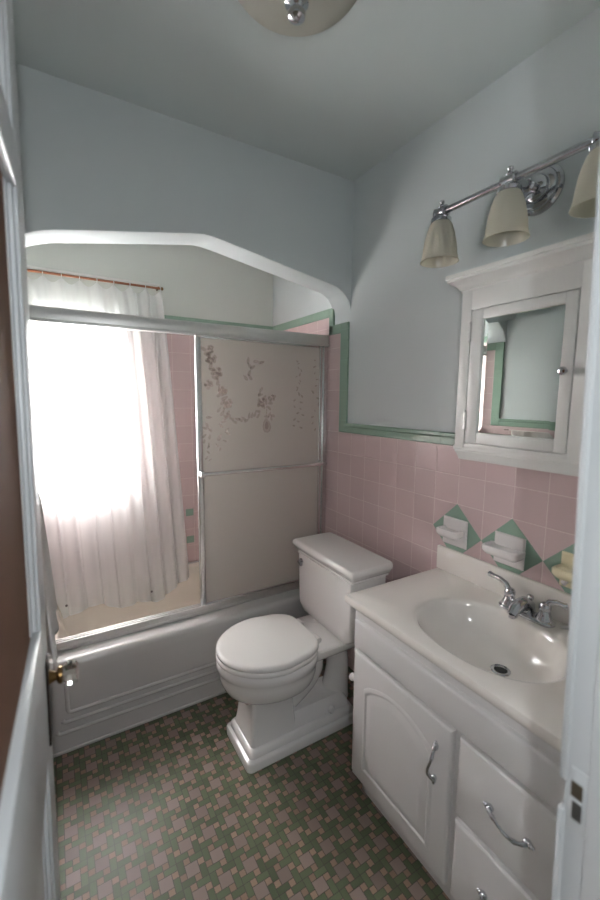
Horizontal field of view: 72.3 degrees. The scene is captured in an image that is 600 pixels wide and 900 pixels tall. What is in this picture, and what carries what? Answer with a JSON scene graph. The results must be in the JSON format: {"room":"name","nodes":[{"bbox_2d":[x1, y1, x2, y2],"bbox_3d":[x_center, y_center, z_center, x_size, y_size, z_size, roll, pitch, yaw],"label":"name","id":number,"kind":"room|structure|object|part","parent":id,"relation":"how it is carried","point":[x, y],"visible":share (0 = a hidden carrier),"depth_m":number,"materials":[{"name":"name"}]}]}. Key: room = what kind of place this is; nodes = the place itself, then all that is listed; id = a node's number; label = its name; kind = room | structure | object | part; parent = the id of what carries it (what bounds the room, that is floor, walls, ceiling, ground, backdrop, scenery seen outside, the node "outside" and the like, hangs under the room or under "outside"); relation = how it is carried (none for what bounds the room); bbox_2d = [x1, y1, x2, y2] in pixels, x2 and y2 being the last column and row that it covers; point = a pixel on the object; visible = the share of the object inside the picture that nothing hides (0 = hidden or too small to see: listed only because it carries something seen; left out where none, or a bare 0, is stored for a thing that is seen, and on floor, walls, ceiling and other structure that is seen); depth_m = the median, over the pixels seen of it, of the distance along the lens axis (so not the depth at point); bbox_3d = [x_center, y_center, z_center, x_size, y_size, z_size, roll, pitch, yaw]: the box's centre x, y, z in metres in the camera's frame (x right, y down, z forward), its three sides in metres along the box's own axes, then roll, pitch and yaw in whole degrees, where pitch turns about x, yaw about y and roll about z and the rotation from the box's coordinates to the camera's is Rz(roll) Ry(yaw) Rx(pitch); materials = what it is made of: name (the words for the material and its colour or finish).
{"room":"bathroom","nodes":[
{"label":"bathroom","id":0,"kind":"room"},
{"bbox_2d":[26,243,272,561],"bbox_3d":[-0.848,-0.119,2.481,1.480,2.445,0.130,-4,8,-31],"label":"wall","id":1,"kind":"structure","parent":0,"point":[199,284],"depth_m":2.45,"materials":[{"name":"white paint"}]},
{"bbox_2d":[27,265,162,290],"bbox_3d":[-1.101,-0.887,2.122,0.758,0.033,0.069,-4,8,-31],"label":"curtain rod","id":2,"kind":"object","parent":1,"relation":"attached to","point":[30,268],"visible":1,"depth_m":2.11,"materials":[{"name":"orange metal"}]},
{"bbox_2d":[27,270,188,618],"bbox_3d":[-1.019,0.012,2.199,0.827,1.806,0.127,-4,8,-31],"label":"window curtain","id":3,"kind":"object","parent":2,"relation":"hanging from","point":[109,480],"visible":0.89,"depth_m":2.20,"materials":[{"name":"white fabric"}]},
{"bbox_2d":[16,63,353,317],"bbox_3d":[-0.419,-0.907,1.675,1.480,0.674,0.145,-4,8,-31],"label":"wall","id":4,"kind":"structure","parent":0,"point":[97,167],"depth_m":1.54,"materials":[{"name":"white paint"}]},
{"bbox_2d":[53,659,449,899],"bbox_3d":[-0.244,1.256,1.624,1.720,0.060,2.515,-4,8,-31],"label":"floor","id":5,"kind":"structure","parent":0,"point":[167,807],"depth_m":1.38,"materials":[{"name":"tile"}]},
{"bbox_2d":[49,560,308,757],"bbox_3d":[-0.630,0.952,2.238,1.460,0.385,0.746,-4,8,-31],"label":"bathtub","id":6,"kind":"object","parent":5,"relation":"on","point":[128,681],"visible":0.33,"depth_m":1.82,"materials":[{"name":"grey ceramic"}]},
{"bbox_2d":[55,562,199,639],"bbox_3d":[-0.654,0.904,2.276,1.255,0.300,0.595,-4,8,-31],"label":"basin","id":7,"kind":"object","parent":6,"relation":"in","point":[186,593],"depth_m":2.36,"materials":[{"name":"beige ceramic"}]},
{"bbox_2d":[29,305,328,654],"bbox_3d":[-0.485,0.113,1.900,1.458,1.367,0.103,-4,8,-31],"label":"shower enclosure","id":8,"kind":"object","parent":6,"relation":"on","point":[261,395],"visible":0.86,"depth_m":2.03,"materials":[{"name":"glass"}]},
{"bbox_3d":[-0.487,-0.538,1.831,1.458,0.058,0.073,-4,8,-31],"label":"header rail","id":9,"kind":"part","parent":8,"relation":"part of","materials":[{"name":"silver metal"}]},
{"bbox_3d":[-0.181,0.100,2.085,0.688,1.291,0.020,-4,8,-31],"label":"panel frame","id":10,"kind":"part","parent":8,"relation":"part of","materials":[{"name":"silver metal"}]},
{"bbox_3d":[-0.178,0.102,2.087,0.653,1.259,0.007,-4,8,-31],"label":"glass panel","id":11,"kind":"part","parent":8,"relation":"part of","materials":[{"name":"glass"}]},
{"bbox_2d":[215,532,392,773],"bbox_3d":[-0.028,0.832,1.771,0.692,0.750,0.469,-4,8,-31],"label":"toilet","id":12,"kind":"object","parent":5,"relation":"on","point":[271,664],"visible":0.98,"depth_m":1.69,"materials":[{"name":"white ceramic"}]},
{"bbox_3d":[-0.147,0.804,1.675,0.392,0.018,0.376,-4,8,-31],"label":"seat","id":13,"kind":"part","parent":12,"relation":"part of","materials":[{"name":"white plastic"}]},
{"bbox_3d":[-0.144,0.781,1.673,0.394,0.026,0.374,-4,8,-31],"label":"lid","id":14,"kind":"part","parent":12,"relation":"part of","materials":[{"name":"white plastic"}]},
{"bbox_3d":[0.003,0.529,1.936,0.031,0.028,0.050,-4,8,-31],"label":"flush lever","id":15,"kind":"part","parent":12,"relation":"part of","materials":[{"name":"silver metal"}]},
{"bbox_3d":[0.174,0.648,1.869,0.193,0.286,0.432,-4,8,-31],"label":"tank","id":16,"kind":"part","parent":12,"relation":"part of","materials":[{"name":"white ceramic"}]},
{"bbox_3d":[0.175,0.476,1.847,0.221,0.060,0.469,-4,8,-31],"label":"tank lid","id":17,"kind":"part","parent":12,"relation":"part of","materials":[{"name":"white ceramic"}]},
{"bbox_2d":[352,610,564,899],"bbox_3d":[0.541,0.914,1.220,0.485,0.733,0.744,-4,8,-31],"label":"vanity cabinet","id":18,"kind":"object","parent":5,"relation":"on","point":[475,795],"visible":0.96,"depth_m":1.06,"materials":[{"name":"white wood"}]},
{"bbox_2d":[349,672,353,680],"bbox_3d":[0.252,0.817,1.502,0.165,0.040,0.055,-4,8,-31],"label":"paper holder","id":19,"kind":"object","parent":18,"relation":"attached to","point":[351,676],"visible":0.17,"depth_m":1.48,"materials":[{"name":"white ceramic"}]},
{"bbox_3d":[0.289,0.924,1.248,0.023,0.458,0.397,-4,8,-31],"label":"door","id":20,"kind":"part","parent":18,"relation":"part of","materials":[{"name":"white wood"}]},
{"bbox_3d":[0.351,0.835,1.092,0.035,0.129,0.020,-4,8,-31],"label":"handle","id":21,"kind":"part","parent":18,"relation":"part of","materials":[{"name":"silver metal"}]},
{"bbox_2d":[344,545,570,752],"bbox_3d":[0.553,0.530,1.183,0.467,0.206,0.783,-4,8,-31],"label":"countertop","id":22,"kind":"structure","parent":18,"relation":"on","point":[450,614],"depth_m":1.25,"materials":[{"name":"white ceramic"}]},
{"bbox_2d":[487,571,568,627],"bbox_3d":[0.667,0.464,1.266,0.118,0.088,0.248,-4,8,-31],"label":"faucet","id":23,"kind":"object","parent":22,"relation":"on","point":[524,607],"visible":1,"depth_m":1.23,"materials":[{"name":"silver metal"}]},
{"bbox_3d":[0.653,0.450,1.337,0.047,0.080,0.110,-4,8,-31],"label":"handle","id":24,"kind":"part","parent":23,"relation":"part of","materials":[{"name":"silver metal"}]},
{"bbox_3d":[0.674,0.478,1.252,0.114,0.058,0.048,-4,8,-31],"label":"spout","id":25,"kind":"part","parent":23,"relation":"part of","materials":[{"name":"silver metal"}]},
{"bbox_3d":[0.697,0.501,1.269,0.054,0.013,0.170,-4,8,-31],"label":"plate","id":26,"kind":"part","parent":23,"relation":"part of","materials":[{"name":"silver metal"}]},
{"bbox_3d":[0.713,0.472,1.275,0.021,0.050,0.021,-4,8,-31],"label":"lift rod","id":27,"kind":"part","parent":23,"relation":"part of","materials":[{"name":"silver metal"}]},
{"bbox_3d":[0.738,0.473,1.207,0.080,0.070,0.047,7,9,41],"label":"handle","id":28,"kind":"part","parent":23,"relation":"part of","materials":[{"name":"silver metal"}]},
{"bbox_3d":[0.454,1.076,0.945,0.035,0.020,0.123,-4,8,-31],"label":"handle","id":29,"kind":"part","parent":18,"relation":"part of","materials":[{"name":"silver metal"}]},
{"bbox_3d":[0.477,1.081,0.956,0.018,0.224,0.288,-4,8,-31],"label":"drawer","id":30,"kind":"part","parent":18,"relation":"part of","materials":[{"name":"white wood"}]},
{"bbox_3d":[0.479,0.844,0.926,0.018,0.214,0.288,-4,8,-31],"label":"drawer","id":31,"kind":"part","parent":18,"relation":"part of","materials":[{"name":"white wood"}]},
{"bbox_3d":[0.456,0.840,0.915,0.035,0.020,0.123,-4,8,-31],"label":"handle","id":32,"kind":"part","parent":18,"relation":"part of","materials":[{"name":"silver metal"}]},
{"bbox_2d":[12,0,599,180],"bbox_3d":[-0.223,-1.229,1.311,1.720,0.060,2.515,-4,8,-31],"label":"ceiling","id":33,"kind":"structure","parent":0,"point":[340,100],"depth_m":1.26,"materials":[{"name":"white paint"}]},
{"bbox_2d":[238,0,356,36],"bbox_3d":[-0.007,-1.058,0.920,0.332,0.177,0.332,-4,8,-31],"label":"ceiling light","id":34,"kind":"object","parent":33,"relation":"attached to","point":[293,18],"visible":1,"depth_m":0.96,"materials":[{"name":"beige glass"}]},
{"bbox_2d":[272,7,599,670],"bbox_3d":[0.443,-0.030,1.860,0.114,2.445,2.495,-4,8,-31],"label":"wall","id":35,"kind":"structure","parent":0,"point":[394,471],"depth_m":1.61,"materials":[{"name":"white paint"}]},
{"bbox_2d":[436,515,467,549],"bbox_3d":[0.562,0.311,1.538,0.062,0.106,0.106,-4,8,-31],"label":"holder","id":36,"kind":"object","parent":35,"relation":"attached to","point":[454,531],"visible":1,"depth_m":1.53,"materials":[{"name":"white ceramic"}]},
{"bbox_2d":[436,525,463,539],"bbox_3d":[0.559,0.310,1.537,0.056,0.031,0.092,-4,8,-31],"label":"shelf","id":37,"kind":"object","parent":36,"relation":"attached to","point":[453,532],"depth_m":1.52,"materials":[{"name":"white ceramic"}]},
{"bbox_2d":[436,545,570,625],"bbox_3d":[0.746,0.461,1.291,0.018,0.093,0.782,-4,8,-31],"label":"backsplash","id":38,"kind":"structure","parent":35,"relation":"attached to","point":[474,570],"depth_m":1.40,"materials":[{"name":"white ceramic"}]},
{"bbox_2d":[482,531,525,570],"bbox_3d":[0.669,0.336,1.353,0.070,0.106,0.124,-4,8,-31],"label":"soap dish","id":39,"kind":"object","parent":35,"relation":"attached to","point":[507,549],"visible":1,"depth_m":1.35,"materials":[{"name":"white ceramic"}]},
{"bbox_2d":[482,541,525,561],"bbox_3d":[0.667,0.335,1.351,0.064,0.031,0.124,-4,8,-31],"label":"shelf","id":40,"kind":"object","parent":39,"relation":"attached to","point":[509,551],"depth_m":1.34,"materials":[{"name":"white ceramic"}]},
{"bbox_2d":[420,131,599,267],"bbox_3d":[0.629,-0.732,1.207,0.182,0.225,0.612,-4,8,-31],"label":"vanity light","id":41,"kind":"object","parent":35,"relation":"attached to","point":[517,198],"visible":1,"depth_m":1.18,"materials":[{"name":"white glass"}]},
{"bbox_3d":[0.479,-0.711,1.405,0.126,0.130,0.126,-4,8,-31],"label":"lamp shade","id":42,"kind":"part","parent":41,"relation":"part of","materials":[{"name":"beige glass"}]},
{"bbox_2d":[431,200,451,223],"bbox_3d":[0.480,-0.806,1.393,0.067,0.075,0.067,-4,8,-31],"label":"socket","id":43,"kind":"object","parent":41,"relation":"attached to","point":[441,215],"depth_m":1.37,"materials":[{"name":"silver metal"}]},
{"bbox_3d":[0.604,-0.683,1.198,0.126,0.130,0.126,-4,8,-31],"label":"lamp shade","id":44,"kind":"part","parent":41,"relation":"part of","materials":[{"name":"beige glass"}]},
{"bbox_2d":[496,165,521,194],"bbox_3d":[0.605,-0.779,1.186,0.067,0.075,0.067,-4,8,-31],"label":"socket","id":45,"kind":"object","parent":41,"relation":"attached to","point":[512,181],"depth_m":1.17,"materials":[{"name":"silver metal"}]},
{"bbox_3d":[0.652,-0.773,1.197,0.094,0.038,0.036,-1,7,-15],"label":"arm","id":46,"kind":"part","parent":41,"relation":"part of","materials":[{"name":"silver metal"}]},
{"bbox_3d":[0.730,-0.656,0.992,0.126,0.130,0.126,-4,8,-31],"label":"lamp shade","id":47,"kind":"part","parent":41,"relation":"part of","materials":[{"name":"beige glass"}]},
{"bbox_2d":[588,131,599,153],"bbox_3d":[0.730,-0.752,0.980,0.067,0.075,0.067,-4,8,-31],"label":"socket","id":48,"kind":"object","parent":41,"relation":"attached to","point":[593,142],"depth_m":0.98,"materials":[{"name":"silver metal"}]},
{"bbox_2d":[445,232,594,476],"bbox_3d":[0.675,-0.252,1.229,0.136,0.611,0.513,-4,8,-31],"label":"medicine cabinet","id":49,"kind":"object","parent":35,"relation":"attached to","point":[525,319],"visible":0.99,"depth_m":1.19,"materials":[{"name":"white paint"}]},
{"bbox_3d":[0.688,0.026,1.274,0.097,0.049,0.437,-4,8,-31],"label":"sill","id":50,"kind":"part","parent":49,"relation":"part of","materials":[{"name":"white paint"}]},
{"bbox_3d":[0.676,-0.526,1.194,0.135,0.059,0.513,-4,8,-31],"label":"crown","id":51,"kind":"part","parent":49,"relation":"part of","materials":[{"name":"white paint"}]},
{"bbox_2d":[477,304,565,438],"bbox_3d":[0.648,-0.224,1.224,0.006,0.364,0.246,-4,8,-31],"label":"mirror","id":52,"kind":"object","parent":49,"relation":"attached to","point":[521,350],"depth_m":1.21,"materials":[{"name":"clear mirror"}]},
{"bbox_3d":[0.643,-0.221,1.228,0.012,0.430,0.320,-4,8,-31],"label":"door","id":53,"kind":"part","parent":49,"relation":"part of","materials":[{"name":"white paint"}]},
{"bbox_3d":[0.702,-0.211,1.095,0.026,0.023,0.023,-4,8,-31],"label":"knob","id":54,"kind":"part","parent":49,"relation":"part of","materials":[{"name":"silver metal"}]},
{"bbox_2d":[551,551,573,588],"bbox_3d":[0.782,0.360,1.170,0.066,0.106,0.106,-4,8,-31],"label":"toothbrush holder","id":55,"kind":"object","parent":35,"relation":"attached to","point":[563,571],"visible":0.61,"depth_m":1.20,"materials":[{"name":"beige ceramic"}]},
{"bbox_2d":[551,563,572,582],"bbox_3d":[0.780,0.358,1.169,0.060,0.031,0.104,-4,8,-31],"label":"shelf","id":56,"kind":"object","parent":55,"relation":"attached to","point":[563,571],"depth_m":1.18,"materials":[{"name":"beige ceramic"}]},
{"bbox_3d":[0.241,0.155,0.377,2.800,2.445,0.120,-4,8,-31],"label":"wall","id":57,"kind":"structure","parent":0,"visible":0},
{"bbox_2d":[552,155,599,899],"bbox_3d":[0.433,0.264,0.508,0.089,2.200,0.205,-4,8,-31],"label":"door frame","id":58,"kind":"structure","parent":57,"relation":"attached to","point":[576,871],"depth_m":0.53,"materials":[{"name":"grey paint"}]},
{"bbox_3d":[0.373,0.473,0.552,0.002,0.090,0.023,-4,8,-31],"label":"strike plate","id":59,"kind":"part","parent":58,"relation":"part of","materials":[{"name":"grey paint"}]},
{"bbox_3d":[-0.899,0.060,1.058,0.115,2.445,2.495,-4,8,-31],"label":"wall","id":60,"kind":"structure","parent":0,"visible":0},
{"bbox_3d":[-0.776,0.180,1.093,0.133,0.028,0.520,-4,8,-31],"label":"towel bar","id":61,"kind":"object","parent":60,"relation":"attached to","visible":0},
{"bbox_2d":[39,494,58,670],"bbox_3d":[-0.722,0.335,1.146,0.067,0.360,0.442,-4,8,-31],"label":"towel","id":62,"kind":"object","parent":61,"relation":"hanging from","point":[52,627],"visible":0.39,"depth_m":1.11,"materials":[{"name":"white fabric"}]},
{"bbox_3d":[-0.207,0.307,0.123,0.085,2.200,0.150,-4,8,-31],"label":"door frame","id":63,"kind":"structure","parent":0,"visible":0},
{"bbox_2d":[0,0,78,899],"bbox_3d":[-0.315,0.310,0.486,0.086,2.078,0.653,-2,8,-28],"label":"door","id":64,"kind":"structure","parent":63,"relation":"attached to","point":[29,858],"depth_m":0.57,"materials":[{"name":"grey paint"}]},
{"bbox_3d":[-0.331,-0.013,0.436,0.011,0.701,0.465,-2,8,-28],"label":"panel","id":65,"kind":"part","parent":64,"relation":"part of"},
{"bbox_3d":[-0.350,0.848,0.538,0.011,0.586,0.465,-2,8,-28],"label":"panel","id":66,"kind":"part","parent":64,"relation":"part of","materials":[{"name":"grey paint"}]},
{"bbox_3d":[-0.425,0.412,0.762,0.026,0.044,0.044,-2,8,-28],"label":"knob","id":67,"kind":"part","parent":64,"relation":"part of","materials":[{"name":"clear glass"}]}
]}

